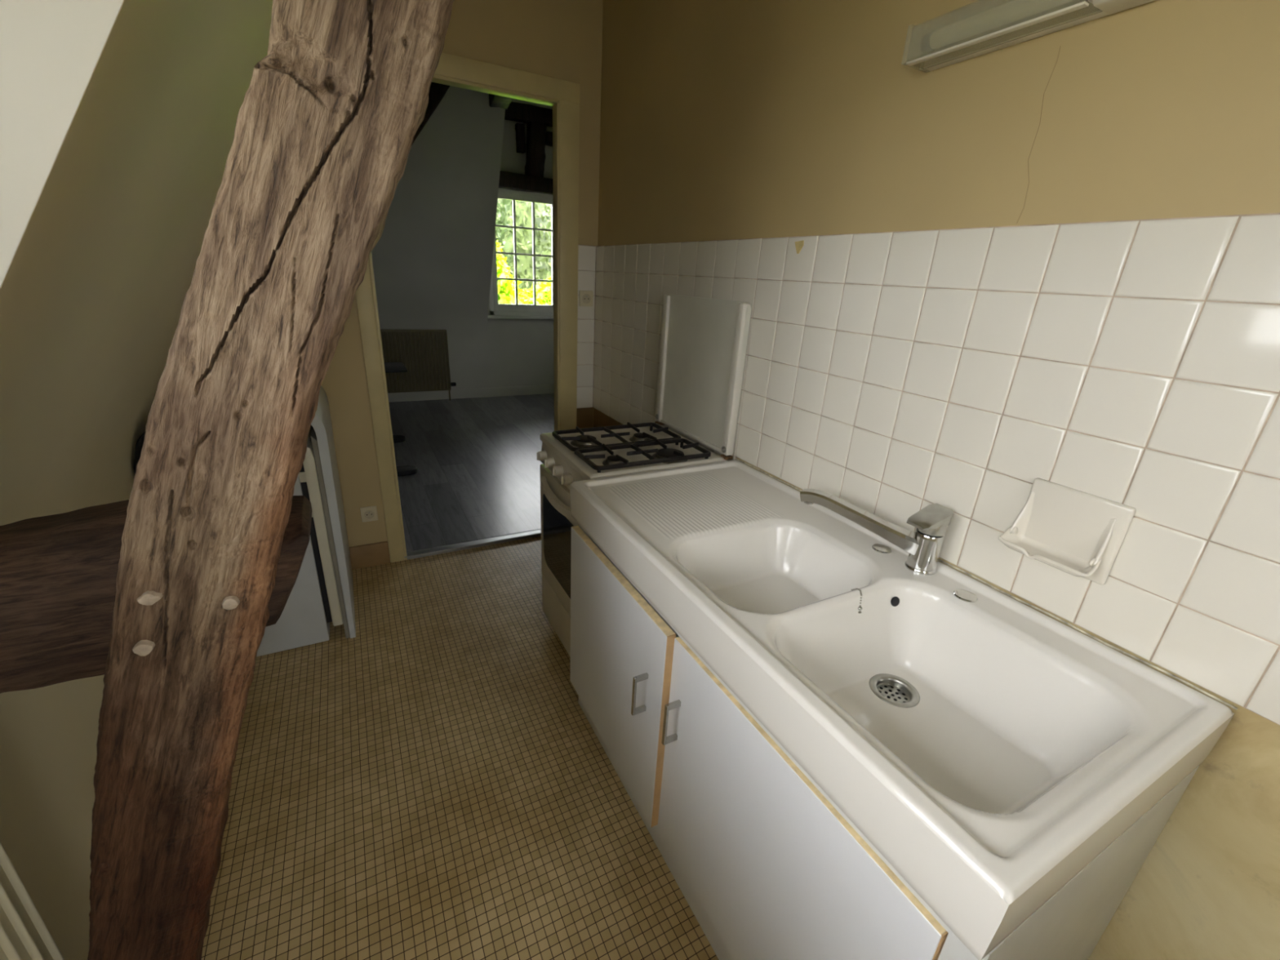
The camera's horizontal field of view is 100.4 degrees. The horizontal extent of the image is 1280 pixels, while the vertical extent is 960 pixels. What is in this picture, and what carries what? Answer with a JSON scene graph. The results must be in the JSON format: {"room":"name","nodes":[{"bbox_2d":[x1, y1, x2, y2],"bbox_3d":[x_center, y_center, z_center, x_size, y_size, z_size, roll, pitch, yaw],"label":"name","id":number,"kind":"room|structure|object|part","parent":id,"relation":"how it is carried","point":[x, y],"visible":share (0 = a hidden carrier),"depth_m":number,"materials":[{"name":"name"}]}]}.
{"room":"kitchen","nodes":[
{"label":"kitchen","id":0,"kind":"room"},
{"bbox_2d":[0,0,272,959],"bbox_3d":[-0.322,-0.067,0.217,1.259,2.720,4.375,-8,24,-27],"label":"wall","id":1,"kind":"structure","parent":0,"point":[94,288],"depth_m":0.93,"materials":[{"name":"beige paint"}]},
{"bbox_2d":[0,840,64,959],"bbox_3d":[-0.670,0.793,0.300,0.070,0.680,1.161,-8,24,-27],"label":"radiator","id":2,"kind":"object","parent":1,"relation":"attached to","point":[24,935],"visible":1,"depth_m":0.78,"materials":[{"name":"white metal"}]},
{"bbox_2d":[0,0,124,287],"bbox_3d":[-0.231,-0.047,-0.133,0.899,1.558,1.784,-8,24,-27],"label":"ceiling","id":3,"kind":"structure","parent":1,"relation":"attached to","point":[51,51],"depth_m":0.56,"materials":[{"name":"white paint"}]},
{"bbox_2d":[371,85,505,345],"bbox_3d":[-1.460,-2.437,4.486,5.100,2.725,1.580,-8,24,-27],"label":"wall","id":4,"kind":"structure","parent":0,"point":[432,257],"depth_m":4.63,"materials":[{"name":"grey paint"}]},
{"bbox_2d":[411,81,449,146],"bbox_3d":[-1.597,-2.646,3.882,0.612,0.647,0.137,7,21,10],"label":"brace","id":5,"kind":"object","parent":4,"relation":"attached to","point":[437,91],"visible":0.28,"depth_m":3.79,"materials":[{"name":"brown wood"}]},
{"bbox_2d":[488,93,512,109],"bbox_3d":[-1.022,-2.872,3.928,0.146,0.178,0.288,-6,23,-22],"label":"purlin end","id":6,"kind":"object","parent":4,"relation":"attached to","point":[495,100],"visible":0.38,"depth_m":3.96,"materials":[{"name":"brown wood"}]},
{"bbox_2d":[201,393,718,959],"bbox_3d":[-0.172,0.459,2.677,5.020,0.138,7.900,-8,24,-27],"label":"floor","id":7,"kind":"structure","parent":0,"point":[433,781],"depth_m":1.50,"materials":[{"name":"beige tile"}]},
{"bbox_2d":[133,385,355,657],"bbox_3d":[-1.385,0.119,1.966,0.502,0.914,0.500,-8,24,-27],"label":"fridge","id":8,"kind":"object","parent":7,"relation":"on","point":[322,593],"visible":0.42,"depth_m":1.90,"materials":[{"name":"metal"}]},
{"bbox_3d":[-1.201,0.093,2.061,0.084,0.914,0.500,-8,24,-27],"label":"door","id":9,"kind":"part","parent":8,"relation":"part of","materials":[{"name":"plastic"}]},
{"bbox_2d":[87,0,453,959],"bbox_3d":[-0.516,-0.013,0.774,0.872,2.100,0.152,-8,24,-27],"label":"timber post","id":10,"kind":"object","parent":7,"relation":"on","point":[328,121],"visible":0.99,"depth_m":0.68,"materials":[{"name":"brown wood"}]},
{"bbox_2d":[0,495,311,693],"bbox_3d":[-0.761,0.158,0.770,0.508,0.232,0.132,-8,24,-27],"label":"tie beam","id":11,"kind":"structure","parent":10,"relation":"attached to","point":[58,572],"depth_m":0.71,"materials":[{"name":"brown wood"}]},
{"bbox_2d":[384,362,417,476],"bbox_3d":[-2.094,-0.428,3.617,0.995,0.646,0.870,-8,24,-27],"label":"side table","id":12,"kind":"object","parent":7,"relation":"on","point":[390,367],"visible":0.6,"depth_m":3.62,"materials":[{"name":"paint"}]},
{"bbox_2d":[404,528,541,559],"bbox_3d":[-0.799,0.321,2.774,0.791,0.021,0.063,-8,24,-27],"label":"trim","id":13,"kind":"structure","parent":7,"relation":"on","point":[507,538],"depth_m":2.73,"materials":[{"name":"metal"}]},
{"bbox_2d":[536,293,751,657],"bbox_3d":[-0.051,0.024,1.889,0.543,1.284,0.479,-8,24,-27],"label":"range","id":14,"kind":"object","parent":7,"relation":"on","point":[704,341],"visible":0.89,"depth_m":1.82,"materials":[{"name":"white metal"}]},
{"bbox_3d":[-0.351,-0.086,1.894,0.031,0.039,0.039,-8,24,-27],"label":"knob","id":15,"kind":"part","parent":14,"relation":"part of","materials":[{"name":"white plastic"}]},
{"bbox_3d":[-0.312,-0.058,1.826,0.031,0.039,0.039,-8,24,-27],"label":"knob","id":16,"kind":"part","parent":14,"relation":"part of","materials":[{"name":"white plastic"}]},
{"bbox_3d":[-0.272,0.529,1.971,0.036,0.171,0.457,-8,24,-27],"label":"drawer","id":17,"kind":"part","parent":14,"relation":"part of","materials":[{"name":"white ceramic"}]},
{"bbox_3d":[-0.273,-0.029,1.758,0.031,0.039,0.039,-8,24,-27],"label":"knob","id":18,"kind":"part","parent":14,"relation":"part of","materials":[{"name":"white plastic"}]},
{"bbox_3d":[-0.274,0.064,1.777,0.038,0.040,0.354,-8,24,-27],"label":"oven handle","id":19,"kind":"part","parent":14,"relation":"part of","materials":[{"name":"white ceramic"}]},
{"bbox_3d":[-0.256,0.230,1.856,0.038,0.458,0.457,-8,24,-27],"label":"oven door","id":20,"kind":"part","parent":14,"relation":"part of","materials":[{"name":"black glass"}]},
{"bbox_3d":[-0.228,-0.034,1.762,0.064,0.085,0.465,-8,24,-27],"label":"control panel","id":21,"kind":"part","parent":14,"relation":"part of","materials":[{"name":"white metal"}]},
{"bbox_3d":[-0.235,-0.001,1.691,0.031,0.039,0.039,-8,24,-27],"label":"knob","id":22,"kind":"part","parent":14,"relation":"part of","materials":[{"name":"white plastic"}]},
{"bbox_3d":[-0.189,-0.135,1.852,0.104,0.015,0.104,-8,24,-27],"label":"burner","id":23,"kind":"part","parent":14,"relation":"part of","materials":[{"name":"black metal"}]},
{"bbox_3d":[-0.080,-0.059,1.670,0.076,0.015,0.076,-8,24,-27],"label":"burner","id":24,"kind":"part","parent":14,"relation":"part of","materials":[{"name":"black metal"}]},
{"bbox_2d":[539,423,727,479],"bbox_3d":[-0.036,-0.109,1.840,0.487,0.025,0.465,-8,24,-27],"label":"cooktop","id":25,"kind":"object","parent":14,"relation":"in","point":[581,468],"depth_m":1.76,"materials":[{"name":"white metal"}]},
{"bbox_3d":[0.003,-0.152,1.924,0.084,0.015,0.084,-8,24,-27],"label":"burner","id":26,"kind":"part","parent":14,"relation":"part of","materials":[{"name":"black metal"}]},
{"bbox_3d":[0.080,-0.227,2.128,0.030,0.010,0.030,-8,24,-27],"label":"hinge plate","id":27,"kind":"part","parent":14,"relation":"part of","materials":[{"name":"metal"}]},
{"bbox_3d":[0.092,-0.456,2.042,0.030,0.474,0.032,-8,24,-27],"label":"lid rail","id":28,"kind":"part","parent":14,"relation":"part of","materials":[{"name":"white metal"}]},
{"bbox_3d":[0.098,-0.079,1.749,0.120,0.015,0.120,-8,24,-27],"label":"burner","id":29,"kind":"part","parent":14,"relation":"part of","materials":[{"name":"black metal"}]},
{"bbox_3d":[0.202,-0.384,1.863,0.018,0.477,0.479,-8,24,-27],"label":"lid","id":30,"kind":"part","parent":14,"relation":"part of","materials":[{"name":"metal"}]},
{"bbox_3d":[0.286,-0.077,1.766,0.030,0.010,0.030,-8,24,-27],"label":"hinge plate","id":31,"kind":"part","parent":14,"relation":"part of","materials":[{"name":"metal"}]},
{"bbox_3d":[0.299,-0.306,1.679,0.030,0.474,0.030,-8,24,-27],"label":"lid rail","id":32,"kind":"part","parent":14,"relation":"part of","materials":[{"name":"white metal"}]},
{"bbox_2d":[569,525,1199,959],"bbox_3d":[0.300,0.597,1.289,0.617,0.681,1.182,-8,24,-27],"label":"base cabinet","id":33,"kind":"object","parent":7,"relation":"on","point":[767,865],"visible":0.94,"depth_m":0.96,"materials":[{"name":"white laminate"}]},
{"bbox_3d":[-0.077,0.484,1.414,0.021,0.554,0.546,-8,24,-27],"label":"door","id":34,"kind":"part","parent":33,"relation":"part of","materials":[{"name":"white laminate"}]},
{"bbox_3d":[-0.001,0.482,1.201,0.036,0.105,0.009,-8,24,-27],"label":"handle","id":35,"kind":"part","parent":33,"relation":"part of","materials":[{"name":"silver metal"}]},
{"bbox_3d":[0.066,0.509,1.120,0.036,0.105,0.008,-8,24,-27],"label":"handle","id":36,"kind":"part","parent":33,"relation":"part of","materials":[{"name":"silver metal"}]},
{"bbox_3d":[0.202,0.682,0.958,0.016,0.552,0.592,-8,24,-27],"label":"door","id":37,"kind":"part","parent":33,"relation":"part of","materials":[{"name":"white laminate"}]},
{"bbox_2d":[569,460,1234,959],"bbox_3d":[0.335,0.265,1.176,0.583,0.206,1.195,-8,24,-27],"label":"sink","id":38,"kind":"object","parent":33,"relation":"in","point":[989,748],"visible":1,"depth_m":0.92,"materials":[{"name":"ceramic"}]},
{"bbox_3d":[0.431,0.238,1.058,0.012,0.041,0.037,-2,21,-12],"label":"plug chain","id":39,"kind":"part","parent":38,"relation":"part of","materials":[{"name":"silver metal"}]},
{"bbox_2d":[800,488,953,575],"bbox_3d":[0.512,0.091,1.199,0.087,0.142,0.310,-17,29,-42],"label":"mixer tap","id":40,"kind":"object","parent":38,"relation":"on","point":[923,545],"visible":1,"depth_m":1.13,"materials":[{"name":"silver metal"}]},
{"bbox_3d":[0.493,0.088,1.208,0.272,0.077,0.052,18,26,34],"label":"spout","id":41,"kind":"part","parent":40,"relation":"part of","materials":[{"name":"silver metal"}]},
{"bbox_2d":[904,528,944,575],"bbox_3d":[0.607,0.149,1.137,0.061,0.087,0.061,-8,24,-27],"label":"tap","id":42,"kind":"object","parent":40,"relation":"on","point":[923,548],"depth_m":1.12,"materials":[{"name":"silver metal"}]},
{"bbox_3d":[0.599,0.084,1.105,0.082,0.053,0.056,-8,24,-27],"label":"lever","id":43,"kind":"part","parent":40,"relation":"part of","materials":[{"name":"silver metal"}]},
{"bbox_2d":[321,0,603,558],"bbox_3d":[-1.307,-0.731,2.046,2.740,2.650,0.037,-8,24,-27],"label":"wall","id":44,"kind":"structure","parent":0,"point":[560,39],"depth_m":2.23,"materials":[{"name":"yellow paint"}]},
{"bbox_2d":[360,505,377,522],"bbox_3d":[-1.233,0.156,2.431,0.066,0.072,0.017,-8,24,-27],"label":"wall socket","id":45,"kind":"object","parent":44,"relation":"attached to","point":[369,513],"visible":1,"depth_m":2.43,"materials":[{"name":"beige plastic"}]},
{"bbox_2d":[349,541,390,569],"bbox_3d":[-1.448,0.378,2.403,0.579,0.112,0.014,-8,24,-27],"label":"baseboard","id":46,"kind":"structure","parent":44,"relation":"attached to","point":[375,553],"depth_m":2.49,"materials":[{"name":"brown wood"}]},
{"bbox_2d":[355,52,580,562],"bbox_3d":[-0.734,-0.641,2.415,0.942,2.078,0.063,-8,24,-27],"label":"door frame","id":47,"kind":"structure","parent":44,"relation":"in","point":[563,95],"depth_m":2.32,"materials":[{"name":"beige paint"}]},
{"bbox_3d":[-1.118,-0.587,2.219,0.074,2.078,0.061,-8,24,-27],"label":"casing","id":48,"kind":"part","parent":47,"relation":"part of","materials":[{"name":"beige paint"}]},
{"bbox_3d":[-0.682,-1.570,2.059,0.942,0.085,0.063,-8,24,-27],"label":"head casing","id":49,"kind":"part","parent":47,"relation":"part of","materials":[{"name":"beige paint"}]},
{"bbox_3d":[-0.363,-0.693,2.606,0.101,2.078,0.061,-8,24,-27],"label":"casing","id":50,"kind":"part","parent":47,"relation":"part of","materials":[{"name":"beige paint"}]},
{"bbox_2d":[578,290,593,306],"bbox_3d":[-0.257,-0.869,2.556,0.070,0.072,0.017,-8,24,-27],"label":"wall socket","id":51,"kind":"object","parent":44,"relation":"attached to","point":[585,299],"visible":1,"depth_m":2.55,"materials":[{"name":"beige plastic"}]},
{"bbox_2d":[448,98,554,389],"bbox_3d":[-1.845,-2.390,5.252,5.100,3.400,0.200,-8,24,-27],"label":"wall","id":52,"kind":"structure","parent":0,"point":[517,352],"depth_m":5.74,"materials":[{"name":"grey paint"}]},
{"bbox_2d":[380,328,456,400],"bbox_3d":[-2.330,-1.123,5.296,0.939,0.717,0.075,-8,24,-27],"label":"radiator","id":53,"kind":"object","parent":52,"relation":"attached to","point":[424,353],"visible":0.72,"depth_m":5.31,"materials":[{"name":"metal"}]},
{"bbox_2d":[387,384,554,402],"bbox_3d":[-1.920,-0.919,5.690,4.800,0.100,0.012,-8,24,-27],"label":"baseboard","id":54,"kind":"structure","parent":52,"relation":"attached to","point":[535,389],"depth_m":5.74,"materials":[{"name":"grey paint"}]},
{"bbox_2d":[487,187,553,319],"bbox_3d":[-0.883,-2.356,5.693,1.540,1.228,0.100,-8,24,-27],"label":"window","id":55,"kind":"structure","parent":52,"relation":"in","point":[497,310],"depth_m":5.55,"materials":[{"name":"white paint"}]},
{"bbox_3d":[-0.907,-1.792,5.895,1.540,0.028,0.070,-8,24,-27],"label":"sill","id":56,"kind":"part","parent":55,"relation":"part of","materials":[{"name":"white paint"}]},
{"bbox_2d":[498,170,552,195],"bbox_3d":[-0.800,-2.950,5.402,1.542,0.155,0.140,-8,24,-27],"label":"lintel beam","id":57,"kind":"structure","parent":52,"relation":"attached to","point":[508,180],"depth_m":5.18,"materials":[{"name":"brown wood"}]},
{"bbox_2d":[524,121,546,177],"bbox_3d":[-1.013,-3.229,5.171,0.204,0.543,0.129,-8,24,-27],"label":"post","id":58,"kind":"object","parent":57,"relation":"on","point":[535,131],"visible":0.91,"depth_m":5.13,"materials":[{"name":"brown wood"}]},
{"bbox_2d":[515,123,525,153],"bbox_3d":[-1.142,-3.262,5.096,0.081,0.232,0.087,-8,24,-27],"label":"knee brace","id":59,"kind":"object","parent":58,"relation":"attached to","point":[519,127],"visible":1,"depth_m":5.07,"materials":[{"name":"brown wood"}]},
{"bbox_2d":[504,102,552,127],"bbox_3d":[-0.764,-3.503,5.180,1.543,0.172,0.109,-8,24,-27],"label":"beam","id":60,"kind":"structure","parent":58,"relation":"on","point":[517,112],"depth_m":5.00,"materials":[{"name":"brown wood"}]},
{"bbox_2d":[545,131,552,146],"bbox_3d":[-0.512,-3.379,5.407,0.922,0.117,0.128,-8,24,-27],"label":"rail","id":61,"kind":"object","parent":52,"relation":"attached to","point":[548,134],"visible":0.06,"depth_m":5.17,"materials":[{"name":"brown wood"}]},
{"bbox_2d":[593,0,1279,959],"bbox_3d":[0.836,-0.190,0.875,0.149,2.700,4.455,-8,24,-27],"label":"wall","id":62,"kind":"structure","parent":0,"point":[1054,257],"depth_m":0.97,"materials":[{"name":"white tile"}]},
{"bbox_2d":[906,0,1155,71],"bbox_3d":[0.630,-0.777,0.892,0.080,0.064,0.372,-8,24,-27],"label":"wall lamp","id":63,"kind":"object","parent":62,"relation":"attached to","point":[1013,22],"visible":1,"depth_m":0.90,"materials":[{"name":"white plastic"}]},
{"bbox_2d":[920,31,936,53],"bbox_3d":[0.549,-0.831,1.013,0.030,0.030,0.022,-8,24,-27],"label":"socket","id":64,"kind":"object","parent":63,"relation":"attached to","point":[928,42],"depth_m":1.00,"materials":[{"name":"plastic"}]},
{"bbox_2d":[998,477,1136,584],"bbox_3d":[0.732,0.089,0.931,0.061,0.143,0.156,-8,24,-27],"label":"soap dish","id":65,"kind":"object","parent":62,"relation":"attached to","point":[1073,531],"visible":1,"depth_m":0.93,"materials":[{"name":"ceramic"}]},
{"bbox_2d":[998,490,1116,577],"bbox_3d":[0.727,0.094,0.934,0.055,0.107,0.152,-8,24,-27],"label":"tray","id":66,"kind":"object","parent":65,"relation":"on","point":[1071,535],"depth_m":0.93,"materials":[{"name":"ceramic"}]},
{"label":"outside","id":67,"kind":"structure","parent":0,"visible":0},
{"bbox_3d":[-4.224,0.161,10.704,120.000,0.100,140.000,-8,24,-27],"label":"ground","id":68,"kind":"structure","parent":67,"visible":0},
{"bbox_2d":[495,199,512,266],"bbox_3d":[-6.082,-7.339,15.785,4.677,10.108,3.799,-8,24,-27],"label":"tree","id":69,"kind":"object","parent":68,"relation":"on","point":[503,221],"visible":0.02,"depth_m":16.09,"materials":[{"name":"green plant"}]},
{"bbox_2d":[495,240,528,304],"bbox_3d":[-2.853,0.123,9.565,2.834,9.090,2.552,-8,24,-27],"label":"shrub","id":70,"kind":"object","parent":68,"relation":"on","point":[506,288],"visible":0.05,"depth_m":8.25,"materials":[{"name":"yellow plant"}]},
{"bbox_2d":[495,198,551,289],"bbox_3d":[-5.611,-8.672,21.039,6.057,11.265,4.002,-8,24,-27],"label":"tree","id":71,"kind":"object","parent":68,"relation":"on","point":[522,209],"visible":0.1,"depth_m":20.09,"materials":[{"name":"green plant"}]},
{"bbox_2d":[520,276,551,305],"bbox_3d":[-1.515,-1.425,14.085,6.909,7.643,2.904,-8,24,-27],"label":"hedge","id":72,"kind":"object","parent":68,"relation":"on","point":[544,293],"visible":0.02,"depth_m":12.40,"materials":[{"name":"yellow plant"}]},
{"bbox_2d":[539,204,551,286],"bbox_3d":[-0.772,-7.752,18.588,5.287,10.130,3.917,-16,28,-40],"label":"tree","id":73,"kind":"object","parent":68,"relation":"on","point":[546,252],"visible":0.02,"depth_m":17.75,"materials":[{"name":"green plant"}]},
{"bbox_2d":[543,205,551,251],"bbox_3d":[-7.767,-13.674,26.108,18.015,16.974,6.469,-10,25,-31],"label":"tree","id":74,"kind":"object","parent":68,"relation":"on","point":[548,218],"visible":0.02,"depth_m":26.09,"materials":[{"name":"green plant"}]}
]}

